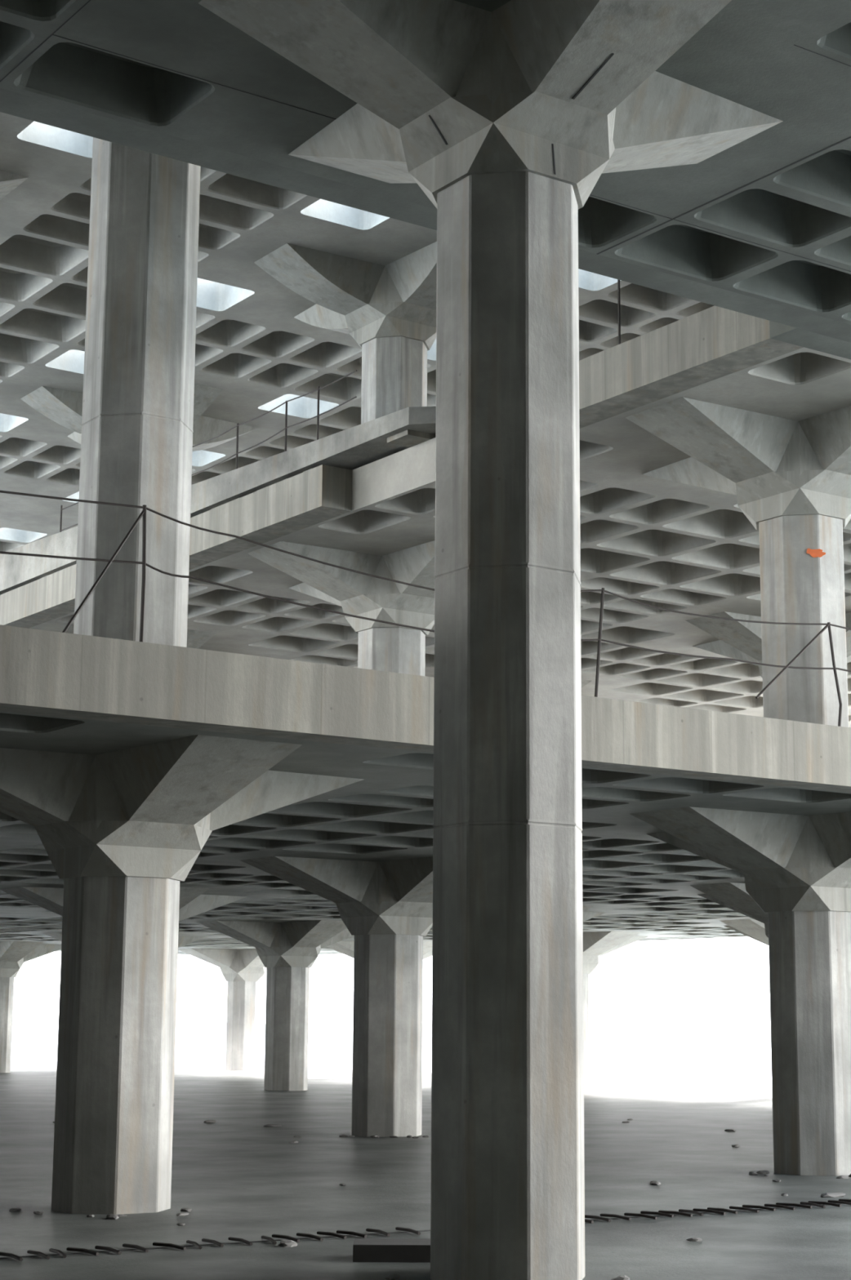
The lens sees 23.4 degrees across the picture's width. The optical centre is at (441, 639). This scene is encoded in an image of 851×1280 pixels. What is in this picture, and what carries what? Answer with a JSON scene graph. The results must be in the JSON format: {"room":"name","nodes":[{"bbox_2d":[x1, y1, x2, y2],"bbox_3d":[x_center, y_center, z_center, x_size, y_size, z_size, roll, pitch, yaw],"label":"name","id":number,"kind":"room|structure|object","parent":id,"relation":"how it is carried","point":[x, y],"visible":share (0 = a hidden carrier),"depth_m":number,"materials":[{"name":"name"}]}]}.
{"room":"abandoned concrete building","nodes":[
{"label":"abandoned concrete building","id":0,"kind":"room"},
{"bbox_2d":[0,111,713,551],"bbox_3d":[-9.387,-3.905,45.607,45.000,0.600,54.000,8,-13,-34],"label":"ceiling","id":1,"kind":"structure","parent":0,"point":[251,346],"depth_m":35.16,"materials":[{"name":"concrete"}]},
{"bbox_2d":[0,1064,850,1279],"bbox_3d":[-8.352,5.331,18.885,71.500,0.300,98.500,8,-13,-34],"label":"floor","id":2,"kind":"structure","parent":0,"point":[239,1176],"depth_m":21.06,"materials":[{"name":"concrete"}]},
{"bbox_2d":[0,1251,22,1261],"bbox_3d":[-3.102,4.437,14.805,0.036,0.037,0.382,8,-13,-35],"label":"bar","id":3,"kind":"object","parent":2,"relation":"on","point":[5,1254],"visible":1,"depth_m":14.78,"materials":[{"name":"metal"}]},
{"bbox_2d":[8,1208,21,1211],"bbox_3d":[-3.834,5.115,18.468,0.083,0.026,0.178,-3,-11,18],"label":"rubble piece","id":4,"kind":"object","parent":2,"relation":"on","point":[11,1209],"visible":1,"depth_m":18.43,"materials":[{"name":"grey concrete"}]},
{"bbox_2d":[0,941,61,1072],"bbox_3d":[-14.188,11.705,65.449,4.059,4.049,4.059,-1,-11,10],"label":"concrete column","id":5,"kind":"structure","parent":2,"relation":"on","point":[13,954],"depth_m":65.10,"materials":[{"name":"grey concrete"}]},
{"bbox_2d":[26,1249,49,1259],"bbox_3d":[-2.922,4.461,14.928,0.035,0.037,0.382,7,-12,-32],"label":"bar","id":6,"kind":"object","parent":2,"relation":"on","point":[30,1251],"visible":1,"depth_m":14.93,"materials":[{"name":"metal"}]},
{"bbox_2d":[33,1210,43,1213],"bbox_3d":[-3.577,5.070,18.215,0.081,0.026,0.144,6,-12,-30],"label":"rubble piece","id":7,"kind":"object","parent":2,"relation":"on","point":[35,1211],"visible":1,"depth_m":18.18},
{"bbox_2d":[48,1248,66,1257],"bbox_3d":[-2.802,4.482,15.040,0.035,0.037,0.382,5,-12,-25],"label":"bar","id":8,"kind":"object","parent":2,"relation":"on","point":[59,1251],"visible":1,"depth_m":15.02,"materials":[{"name":"metal"}]},
{"bbox_2d":[66,1246,98,1255],"bbox_3d":[-2.641,4.504,15.151,0.036,0.037,0.382,10,-15,-44],"label":"bar","id":9,"kind":"object","parent":2,"relation":"on","point":[73,1249],"visible":1,"depth_m":15.15,"materials":[{"name":"metal"}]},
{"bbox_2d":[86,1213,94,1217],"bbox_3d":[-3.065,5.022,17.931,0.068,0.022,0.078,6,-12,-27],"label":"rubble piece","id":10,"kind":"object","parent":2,"relation":"on","point":[89,1215],"visible":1,"depth_m":17.91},
{"bbox_2d":[94,1244,121,1254],"bbox_3d":[-2.470,4.524,15.254,0.035,0.037,0.382,8,-13,-35],"label":"bar","id":11,"kind":"object","parent":2,"relation":"on","point":[101,1247],"visible":1,"depth_m":15.25,"materials":[{"name":"metal"}]},
{"bbox_2d":[106,1213,118,1219],"bbox_3d":[-2.852,4.998,17.831,0.108,0.034,0.245,3,-11,-14],"label":"rubble piece","id":12,"kind":"object","parent":2,"relation":"on","point":[113,1216],"visible":1,"depth_m":17.75,"materials":[{"name":"grey concrete"}]},
{"bbox_2d":[0,886,247,920],"bbox_3d":[-6.000,6.790,38.638,4.059,4.049,4.059,-1,-11,10],"label":"concrete column","id":13,"kind":"structure","parent":2,"relation":"on","point":[193,902],"depth_m":37.98,"materials":[{"name":"grey concrete"}]},
{"bbox_2d":[42,932,207,947],"bbox_3d":[-9.006,10.395,58.208,4.059,4.049,4.059,-1,-11,10],"label":"concrete column","id":14,"kind":"structure","parent":2,"relation":"on","point":[182,940],"depth_m":59.02,"materials":[{"name":"grey concrete"}]},
{"bbox_2d":[122,1243,148,1252],"bbox_3d":[-2.290,4.553,15.404,0.035,0.037,0.382,8,-13,-34],"label":"bar","id":15,"kind":"object","parent":2,"relation":"on","point":[126,1245],"visible":1,"depth_m":15.40,"materials":[{"name":"metal"}]},
{"bbox_2d":[152,1241,186,1250],"bbox_3d":[-2.053,4.577,15.530,0.382,0.037,0.035,-10,-15,44],"label":"bar","id":16,"kind":"object","parent":2,"relation":"on","point":[154,1243],"visible":1,"depth_m":15.53,"materials":[{"name":"metal"}]},
{"bbox_2d":[176,1222,185,1225],"bbox_3d":[-2.185,4.903,17.259,0.076,0.022,0.068,10,-14,-42],"label":"rubble piece","id":17,"kind":"object","parent":2,"relation":"on","point":[182,1223],"visible":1,"depth_m":17.24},
{"bbox_2d":[0,734,364,1214],"bbox_3d":[-2.994,3.185,19.069,4.059,4.049,4.059,-1,-11,10],"label":"concrete column","id":18,"kind":"structure","parent":2,"relation":"on","point":[122,830],"depth_m":18.58,"materials":[{"name":"grey concrete"}]},
{"bbox_2d":[176,1212,188,1215],"bbox_3d":[-2.291,5.065,18.144,0.073,0.023,0.174,-5,-12,26],"label":"rubble piece","id":19,"kind":"object","parent":2,"relation":"on","point":[180,1213],"visible":1,"depth_m":18.11,"materials":[{"name":"grey concrete"}]},
{"bbox_2d":[180,1207,191,1211],"bbox_3d":[-2.303,5.135,18.537,0.112,0.030,0.090,-4,-11,21],"label":"rubble piece","id":20,"kind":"object","parent":2,"relation":"on","point":[183,1209],"visible":1,"depth_m":18.51,"materials":[{"name":"grey concrete"}]},
{"bbox_2d":[186,1240,201,1248],"bbox_3d":[-1.879,4.601,15.652,0.035,0.037,0.382,4,-11,-21],"label":"bar","id":21,"kind":"object","parent":2,"relation":"on","point":[189,1242],"visible":1,"depth_m":15.64,"materials":[{"name":"metal"}]},
{"bbox_2d":[203,1120,216,1122],"bbox_3d":[-3.891,8.082,34.534,0.231,0.038,0.116,5,-12,-25],"label":"rubble piece","id":22,"kind":"object","parent":2,"relation":"on","point":[206,1121],"visible":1,"depth_m":34.49,"materials":[{"name":"grey concrete"}]},
{"bbox_2d":[201,1238,223,1247],"bbox_3d":[-1.754,4.628,15.792,0.035,0.037,0.382,6,-12,-28],"label":"bar","id":23,"kind":"object","parent":2,"relation":"on","point":[206,1240],"visible":1,"depth_m":15.78,"materials":[{"name":"metal"}]},
{"bbox_2d":[177,947,266,1070],"bbox_3d":[-6.830,12.690,70.537,4.059,4.049,4.059,-1,-11,10],"label":"concrete column","id":24,"kind":"structure","parent":2,"relation":"on","point":[243,970],"depth_m":70.05,"materials":[{"name":"grey concrete"}]},
{"bbox_2d":[227,1236,253,1245],"bbox_3d":[-1.553,4.652,15.916,0.036,0.037,0.382,7,-12,-31],"label":"bar","id":25,"kind":"object","parent":2,"relation":"on","point":[233,1238],"visible":1,"depth_m":15.91,"materials":[{"name":"metal"}]},
{"bbox_2d":[261,1235,276,1244],"bbox_3d":[-1.341,4.672,16.018,0.035,0.037,0.382,4,-11,-19],"label":"bar","id":26,"kind":"object","parent":2,"relation":"on","point":[264,1237],"visible":1,"depth_m":16.00,"materials":[{"name":"metal"}]},
{"bbox_2d":[263,1124,282,1126],"bbox_3d":[-2.740,7.866,33.334,0.314,0.040,0.128,3,-11,-12],"label":"rubble piece","id":27,"kind":"object","parent":2,"relation":"on","point":[266,1125],"visible":1,"depth_m":33.29,"materials":[{"name":"grey concrete"}]},
{"bbox_2d":[195,920,353,1090],"bbox_3d":[-3.824,9.085,50.967,4.059,4.049,4.059,-1,-11,10],"label":"concrete column","id":28,"kind":"structure","parent":2,"relation":"on","point":[287,950],"depth_m":50.47,"materials":[{"name":"grey concrete"}]},
{"bbox_2d":[271,1233,299,1242],"bbox_3d":[-1.220,4.697,16.151,0.035,0.037,0.382,8,-13,-35],"label":"bar","id":29,"kind":"object","parent":2,"relation":"on","point":[280,1236],"visible":0.96,"depth_m":16.15,"materials":[{"name":"metal"}]},
{"bbox_2d":[277,1239,297,1246],"bbox_3d":[-1.176,4.614,15.738,0.126,0.047,0.167,-9,-14,40],"label":"rubble piece","id":30,"kind":"object","parent":2,"relation":"on","point":[283,1242],"visible":1,"depth_m":15.70,"materials":[{"name":"grey concrete"}]},
{"bbox_2d":[288,1140,297,1142],"bbox_3d":[-2.088,7.053,28.905,0.113,0.034,0.196,-6,-12,30],"label":"rubble piece","id":31,"kind":"object","parent":2,"relation":"on","point":[291,1141],"visible":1,"depth_m":28.85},
{"bbox_2d":[296,1232,323,1240],"bbox_3d":[-1.040,4.720,16.268,0.035,0.037,0.382,7,-13,-33],"label":"bar","id":32,"kind":"object","parent":2,"relation":"on","point":[302,1234],"visible":1,"depth_m":16.26,"materials":[{"name":"metal"}]},
{"bbox_2d":[316,1231,346,1239],"bbox_3d":[-0.873,4.745,16.400,0.035,0.037,0.382,8,-13,-37],"label":"bar","id":33,"kind":"object","parent":2,"relation":"on","point":[322,1233],"visible":1,"depth_m":16.40,"materials":[{"name":"metal"}]},
{"bbox_2d":[240,856,432,1137],"bbox_3d":[-0.818,5.480,31.398,4.059,4.049,4.059,-1,-11,10],"label":"concrete column","id":34,"kind":"structure","parent":2,"relation":"on","point":[387,906],"depth_m":30.90,"materials":[{"name":"grey concrete"}]},
{"bbox_2d":[336,1230,366,1237],"bbox_3d":[-0.719,4.763,16.490,0.035,0.037,0.382,9,-13,-38],"label":"bar","id":35,"kind":"object","parent":2,"relation":"on","point":[344,1232],"visible":1,"depth_m":16.49,"materials":[{"name":"metal"}]},
{"bbox_2d":[369,1134,379,1137],"bbox_3d":[-0.989,7.324,30.345,0.153,0.037,0.117,-5,-12,27],"label":"rubble piece","id":36,"kind":"object","parent":2,"relation":"on","point":[374,1135],"visible":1,"depth_m":30.31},
{"bbox_2d":[365,1227,390,1235],"bbox_3d":[-0.511,4.793,16.644,0.036,0.037,0.382,6,-12,-29],"label":"bar","id":37,"kind":"object","parent":2,"relation":"on","point":[369,1229],"visible":1,"depth_m":16.64,"materials":[{"name":"metal"}]},
{"bbox_2d":[326,940,431,959],"bbox_3d":[-1.648,11.380,63.296,4.059,4.049,4.059,-1,-11,10],"label":"concrete column","id":38,"kind":"structure","parent":2,"relation":"on","point":[346,948],"depth_m":62.40,"materials":[{"name":"grey concrete"}]},
{"bbox_2d":[352,1238,430,1262],"bbox_3d":[-0.188,4.436,14.946,0.900,0.120,0.440,0,-10,-1],"label":"block","id":39,"kind":"object","parent":2,"relation":"on","point":[364,1250],"visible":0.64,"depth_m":14.73,"materials":[{"name":"grey concrete"}]},
{"bbox_2d":[385,1273,399,1279],"bbox_3d":[-0.320,4.264,13.767,0.086,0.028,0.203,-3,-11,16],"label":"rubble piece","id":40,"kind":"object","parent":2,"relation":"on","point":[393,1277],"visible":1,"depth_m":13.71,"materials":[{"name":"grey concrete"}]},
{"bbox_2d":[395,1226,420,1235],"bbox_3d":[-0.270,4.816,16.766,0.035,0.037,0.382,6,-12,-29],"label":"bar","id":41,"kind":"object","parent":2,"relation":"on","point":[402,1228],"visible":1,"depth_m":16.76,"materials":[{"name":"metal"}]},
{"bbox_2d":[0,1203,844,1258],"bbox_3d":[6.161,5.701,21.263,44.000,0.006,0.040,8,-13,-34],"label":"expansion joint","id":42,"kind":"object","parent":2,"relation":"on","point":[838,1203],"visible":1,"depth_m":15.99,"materials":[{"name":"black metal"}]},
{"bbox_2d":[198,0,782,1279],"bbox_3d":[0.474,-0.009,14.671,4.059,8.769,4.059,-1,-11,10],"label":"concrete column","id":43,"kind":"structure","parent":2,"relation":"on","point":[508,118],"depth_m":14.34,"materials":[{"name":"grey concrete"}]},
{"bbox_2d":[584,1218,593,1222],"bbox_3d":[1.174,5.013,17.780,0.035,0.037,0.382,9,-14,-40],"label":"bar","id":44,"kind":"object","parent":2,"relation":"on","point":[585,1220],"visible":0.33,"depth_m":17.66,"materials":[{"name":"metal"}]},
{"bbox_2d":[582,905,604,921],"bbox_3d":[1.358,7.775,43.726,4.059,4.049,4.059,-1,-11,10],"label":"concrete column","id":45,"kind":"structure","parent":2,"relation":"on","point":[586,915],"depth_m":44.72,"materials":[{"name":"grey concrete"}]},
{"bbox_2d":[584,1214,610,1222],"bbox_3d":[1.360,5.041,17.926,0.035,0.037,0.382,7,-12,-30],"label":"bar","id":46,"kind":"object","parent":2,"relation":"on","point":[585,1215],"visible":0.89,"depth_m":17.92,"materials":[{"name":"metal"}]},
{"bbox_2d":[582,931,646,1085],"bbox_3d":[3.534,10.070,56.055,4.059,4.049,4.059,-1,-11,10],"label":"concrete column","id":47,"kind":"structure","parent":2,"relation":"on","point":[596,944],"depth_m":55.55,"materials":[{"name":"grey concrete"}]},
{"bbox_2d":[600,1213,631,1220],"bbox_3d":[1.532,5.069,18.073,0.035,0.037,0.382,8,-13,-37],"label":"bar","id":48,"kind":"object","parent":2,"relation":"on","point":[601,1214],"visible":1,"depth_m":18.07,"materials":[{"name":"metal"}]},
{"bbox_2d":[610,1275,629,1279],"bbox_3d":[1.193,4.269,13.758,0.121,0.033,0.137,-2,-11,13],"label":"rubble piece","id":49,"kind":"object","parent":2,"relation":"on","point":[620,1277],"visible":1,"depth_m":13.71,"materials":[{"name":"grey concrete"}]},
{"bbox_2d":[623,1212,657,1219],"bbox_3d":[1.761,5.088,18.168,0.035,0.037,0.382,9,-14,-40],"label":"bar","id":50,"kind":"object","parent":2,"relation":"on","point":[624,1213],"visible":1,"depth_m":18.16,"materials":[{"name":"metal"}]},
{"bbox_2d":[649,1180,660,1185],"bbox_3d":[2.277,5.780,21.899,0.117,0.038,0.261,0,-10,2],"label":"rubble piece","id":51,"kind":"object","parent":2,"relation":"on","point":[652,1182],"visible":1,"depth_m":21.81,"materials":[{"name":"grey concrete"}]},
{"bbox_2d":[640,1210,673,1217],"bbox_3d":[1.926,5.123,18.351,0.035,0.037,0.382,9,-14,-40],"label":"bar","id":52,"kind":"object","parent":2,"relation":"on","point":[641,1211],"visible":0.93,"depth_m":18.35,"materials":[{"name":"metal"}]},
{"bbox_2d":[657,1209,692,1216],"bbox_3d":[2.098,5.137,18.423,0.035,0.037,0.382,10,-14,-42],"label":"bar","id":53,"kind":"object","parent":2,"relation":"on","point":[659,1211],"visible":0.89,"depth_m":18.41,"materials":[{"name":"metal"}]},
{"bbox_2d":[678,1208,703,1215],"bbox_3d":[2.252,5.159,18.534,0.036,0.037,0.382,5,-12,-25],"label":"bar","id":54,"kind":"object","parent":2,"relation":"on","point":[679,1210],"visible":0.96,"depth_m":18.54,"materials":[{"name":"metal"}]},
{"bbox_2d":[685,1237,702,1240],"bbox_3d":[2.001,4.746,16.290,0.107,0.026,0.095,7,-13,-33],"label":"rubble piece","id":55,"kind":"object","parent":2,"relation":"on","point":[690,1238],"visible":1,"depth_m":16.26,"materials":[{"name":"grey concrete"}]},
{"bbox_2d":[692,1208,725,1214],"bbox_3d":[2.428,5.177,18.630,0.035,0.037,0.382,9,-14,-39],"label":"bar","id":56,"kind":"object","parent":2,"relation":"on","point":[693,1209],"visible":0.93,"depth_m":18.62,"materials":[{"name":"metal"}]},
{"bbox_2d":[706,1207,737,1213],"bbox_3d":[2.561,5.197,18.735,0.035,0.037,0.382,8,-13,-34],"label":"bar","id":57,"kind":"object","parent":2,"relation":"on","point":[712,1208],"visible":0.89,"depth_m":18.72,"materials":[{"name":"metal"}]},
{"bbox_2d":[690,882,768,937],"bbox_3d":[6.540,6.465,36.486,4.059,4.049,4.059,-1,-11,10],"label":"concrete column","id":58,"kind":"structure","parent":2,"relation":"on","point":[732,895],"depth_m":35.94,"materials":[{"name":"grey concrete"}]},
{"bbox_2d":[724,1128,735,1131],"bbox_3d":[4.581,7.789,32.674,0.110,0.035,0.203,10,-15,-44],"label":"rubble piece","id":59,"kind":"object","parent":2,"relation":"on","point":[726,1130],"visible":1,"depth_m":32.63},
{"bbox_2d":[630,806,850,1175],"bbox_3d":[4.364,4.170,24.157,4.059,4.049,4.059,-1,-11,10],"label":"concrete column","id":60,"kind":"structure","parent":2,"relation":"on","point":[796,868],"depth_m":23.66,"materials":[{"name":"grey concrete"}]},
{"bbox_2d":[720,919,768,945],"bbox_3d":[8.716,8.760,48.814,4.059,4.049,4.059,-1,-11,10],"label":"concrete column","id":61,"kind":"structure","parent":2,"relation":"on","point":[754,929],"depth_m":48.19,"materials":[{"name":"grey concrete"}]},
{"bbox_2d":[728,1205,759,1212],"bbox_3d":[2.780,5.224,18.873,0.035,0.037,0.382,7,-13,-33],"label":"bar","id":62,"kind":"object","parent":2,"relation":"on","point":[730,1206],"visible":1,"depth_m":18.87,"materials":[{"name":"metal"}]},
{"bbox_2d":[742,1204,775,1210],"bbox_3d":[2.942,5.257,19.046,0.035,0.037,0.382,9,-14,-40],"label":"bar","id":63,"kind":"object","parent":2,"relation":"on","point":[743,1205],"visible":0.93,"depth_m":19.04,"materials":[{"name":"metal"}]},
{"bbox_2d":[755,1170,768,1173],"bbox_3d":[3.679,6.095,23.552,0.132,0.036,0.127,3,-11,-16],"label":"rubble piece","id":64,"kind":"object","parent":2,"relation":"on","point":[758,1171],"visible":1,"depth_m":23.51,"materials":[{"name":"grey concrete"}]},
{"bbox_2d":[772,1178,780,1182],"bbox_3d":[3.649,5.883,22.387,0.074,0.027,0.116,7,-12,-31],"label":"rubble piece","id":65,"kind":"object","parent":2,"relation":"on","point":[775,1180],"visible":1,"depth_m":22.36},
{"bbox_2d":[764,1203,795,1209],"bbox_3d":[3.151,5.277,19.145,0.035,0.037,0.382,8,-13,-35],"label":"bar","id":66,"kind":"object","parent":2,"relation":"on","point":[765,1204],"visible":0.96,"depth_m":19.14,"materials":[{"name":"metal"}]},
{"bbox_2d":[775,1202,811,1208],"bbox_3d":[3.308,5.306,19.298,0.382,0.037,0.035,-9,-14,41],"label":"bar","id":67,"kind":"object","parent":2,"relation":"on","point":[780,1203],"visible":0.93,"depth_m":19.29,"materials":[{"name":"metal"}]},
{"bbox_2d":[800,1201,825,1208],"bbox_3d":[3.500,5.322,19.375,0.035,0.037,0.382,5,-11,-24],"label":"bar","id":68,"kind":"object","parent":2,"relation":"on","point":[801,1202],"visible":0.96,"depth_m":19.37,"materials":[{"name":"metal"}]},
{"bbox_2d":[807,1200,840,1206],"bbox_3d":[3.634,5.344,19.493,0.035,0.037,0.382,9,-14,-40],"label":"bar","id":69,"kind":"object","parent":2,"relation":"on","point":[815,1202],"visible":0.93,"depth_m":19.48,"materials":[{"name":"metal"}]},
{"bbox_2d":[820,1191,844,1197],"bbox_3d":[3.895,5.526,20.491,0.320,0.043,0.134,7,-12,-31],"label":"rubble piece","id":70,"kind":"object","parent":2,"relation":"on","point":[832,1194],"visible":1,"depth_m":20.43,"materials":[{"name":"grey concrete"}]},
{"bbox_2d":[827,1200,850,1204],"bbox_3d":[3.824,5.363,19.589,0.035,0.037,0.382,7,-12,-32],"label":"bar","id":71,"kind":"object","parent":2,"relation":"on","point":[828,1201],"visible":0.9,"depth_m":19.62,"materials":[{"name":"metal"}]},
{"bbox_2d":[835,1174,848,1178],"bbox_3d":[4.471,5.983,22.917,0.185,0.034,0.093,8,-13,-34],"label":"rubble piece","id":72,"kind":"object","parent":2,"relation":"on","point":[845,1176],"visible":1,"depth_m":22.88,"materials":[{"name":"grey concrete"}]},
{"bbox_2d":[838,1198,850,1201],"bbox_3d":[3.981,5.393,19.743,0.382,0.037,0.035,-10,-15,44],"label":"bar","id":73,"kind":"object","parent":2,"relation":"on","point":[839,1199],"visible":0.73,"depth_m":19.81,"materials":[{"name":"metal"}]},
{"bbox_2d":[0,0,850,324],"bbox_3d":[7.771,-3.686,20.309,45.500,0.602,5.600,8,-13,-34],"label":"ceiling","id":74,"kind":"structure","parent":0,"point":[766,216],"depth_m":16.39,"materials":[{"name":"concrete"}]},
{"bbox_2d":[0,88,850,342],"bbox_3d":[6.043,-3.251,22.723,45.500,0.600,0.400,8,-13,-34],"label":"ceiling beam","id":75,"kind":"structure","parent":74,"relation":"attached to","point":[11,103],"depth_m":17.83,"materials":[{"name":"concrete"}]},
{"bbox_2d":[0,711,850,955],"bbox_3d":[-9.556,5.406,44.050,45.000,0.600,53.600,8,-13,-34],"label":"ceiling","id":76,"kind":"structure","parent":0,"point":[641,882],"depth_m":27.34,"materials":[{"name":"concrete"}]},
{"bbox_2d":[0,169,27,199],"bbox_3d":[-8.135,-2.432,27.592,4.059,8.839,4.059,-1,-11,10],"label":"concrete column","id":77,"kind":"structure","parent":76,"relation":"on","point":[9,181],"depth_m":29.30,"materials":[{"name":"grey concrete"}]},
{"bbox_2d":[73,137,200,647],"bbox_3d":[-2.953,-3.742,20.351,4.059,8.839,4.059,-1,-11,10],"label":"concrete column","id":78,"kind":"structure","parent":76,"relation":"on","point":[136,440],"depth_m":19.70,"materials":[{"name":"grey concrete"}]},
{"bbox_2d":[186,629,216,648],"bbox_3d":[-5.973,2.183,39.491,4.059,4.119,4.059,-1,-11,10],"label":"concrete column","id":79,"kind":"structure","parent":76,"relation":"on","point":[195,638],"depth_m":38.29,"materials":[{"name":"grey concrete"}]},
{"bbox_2d":[247,540,435,675],"bbox_3d":[-0.791,0.873,32.250,4.059,4.119,4.059,-1,-11,10],"label":"concrete column","id":80,"kind":"structure","parent":76,"relation":"on","point":[381,646],"depth_m":31.81,"materials":[{"name":"grey concrete"}]},
{"bbox_2d":[0,624,850,792],"bbox_3d":[5.990,1.476,22.327,45.000,0.600,0.400,8,-13,-34],"label":"concrete beam","id":81,"kind":"structure","parent":76,"relation":"attached to","point":[46,673],"depth_m":17.28,"materials":[{"name":"concrete"}]},
{"bbox_2d":[0,490,434,641],"bbox_3d":[-2.517,-0.539,16.504,6.336,1.156,0.031,8,-13,-34],"label":"railing","id":82,"kind":"object","parent":81,"relation":"on","point":[144,507],"visible":0.94,"depth_m":16.62,"materials":[{"name":"metal"}]},
{"bbox_2d":[580,587,850,726],"bbox_3d":[3.302,0.267,20.523,6.700,1.094,0.031,8,-13,-34],"label":"railing","id":83,"kind":"object","parent":81,"relation":"on","point":[828,624],"visible":0.87,"depth_m":20.31,"materials":[{"name":"metal"}]},
{"bbox_2d":[581,679,591,687],"bbox_3d":[1.385,3.168,44.579,4.059,4.119,4.059,-1,-11,10],"label":"concrete column","id":84,"kind":"structure","parent":76,"relation":"on","point":[584,682],"depth_m":43.35,"materials":[{"name":"grey concrete"}]},
{"bbox_2d":[625,396,850,727],"bbox_3d":[4.391,-0.436,25.009,4.059,4.119,4.059,-1,-11,10],"label":"concrete column","id":85,"kind":"structure","parent":76,"relation":"on","point":[790,479],"depth_m":24.55,"materials":[{"name":"grey concrete"}]},
{"bbox_2d":[685,611,850,678],"bbox_3d":[6.567,1.858,37.338,4.059,4.119,4.059,-1,-11,10],"label":"concrete column","id":86,"kind":"structure","parent":76,"relation":"on","point":[738,640],"depth_m":36.77,"materials":[{"name":"grey concrete"}]},
{"bbox_2d":[848,715,850,727],"bbox_3d":[8.743,4.153,49.667,4.059,4.119,4.059,-1,-11,10],"label":"concrete column","id":87,"kind":"structure","parent":76,"relation":"on","point":[849,716],"depth_m":48.13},
{"bbox_2d":[29,347,850,716],"bbox_3d":[-1.353,1.859,50.562,25.000,0.600,53.600,8,-13,-34],"label":"ceiling","id":88,"kind":"structure","parent":0,"point":[644,539],"depth_m":32.55,"materials":[{"name":"concrete"}]},
{"bbox_2d":[20,383,257,451],"bbox_3d":[-5.946,-2.458,40.350,4.059,4.119,4.059,-1,-11,10],"label":"concrete column","id":89,"kind":"structure","parent":88,"relation":"on","point":[64,407],"depth_m":39.71,"materials":[{"name":"grey concrete"}]},
{"bbox_2d":[0,464,352,628],"bbox_3d":[-14.340,1.111,46.934,0.500,0.600,44.700,8,-13,-34],"label":"trim","id":90,"kind":"structure","parent":88,"relation":"attached to","point":[319,494],"depth_m":30.71,"materials":[{"name":"concrete"}]},
{"bbox_2d":[0,406,435,595],"bbox_3d":[-2.710,-2.188,32.611,2.600,0.808,16.100,8,-13,-34],"label":"concrete beam","id":91,"kind":"structure","parent":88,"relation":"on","point":[357,446],"depth_m":29.92,"materials":[{"name":"concrete"}]},
{"bbox_2d":[59,369,356,532],"bbox_3d":[-3.952,-2.660,32.377,0.031,0.842,9.616,8,-13,-34],"label":"railing","id":92,"kind":"object","parent":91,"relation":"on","point":[318,387],"visible":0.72,"depth_m":30.16,"materials":[{"name":"metal"}]},
{"bbox_2d":[253,241,436,424],"bbox_3d":[-0.763,-3.768,33.109,4.059,4.119,4.059,-1,-11,10],"label":"concrete column","id":93,"kind":"structure","parent":88,"relation":"on","point":[389,310],"depth_m":32.66,"materials":[{"name":"grey concrete"}]},
{"bbox_2d":[578,306,803,428],"bbox_3d":[1.898,-2.993,24.247,0.500,0.600,6.100,8,-13,-34],"label":"concrete beam","id":94,"kind":"structure","parent":88,"relation":"attached to","point":[713,343],"depth_m":22.98,"materials":[{"name":"concrete"}]},
{"bbox_2d":[617,280,620,344],"bbox_3d":[2.067,-3.936,23.954,0.031,1.150,0.031,8,-13,-34],"label":"railing post","id":95,"kind":"object","parent":94,"relation":"on","point":[618,281],"visible":0.65,"depth_m":23.92,"materials":[{"name":"metal"}]},
{"bbox_2d":[768,320,850,359],"bbox_3d":[13.989,-2.098,28.698,25.500,0.600,0.400,8,-13,-34],"label":"trim","id":96,"kind":"structure","parent":88,"relation":"attached to","point":[778,331],"depth_m":21.65,"materials":[{"name":"concrete"}]},
{"label":"outside","id":97,"kind":"structure","parent":0,"visible":0},
{"bbox_2d":[10,1022,771,1086],"bbox_3d":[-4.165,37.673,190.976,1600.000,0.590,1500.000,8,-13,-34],"label":"ground","id":98,"kind":"structure","parent":97,"point":[731,1055],"depth_m":142.10,"materials":[{"name":"white"}]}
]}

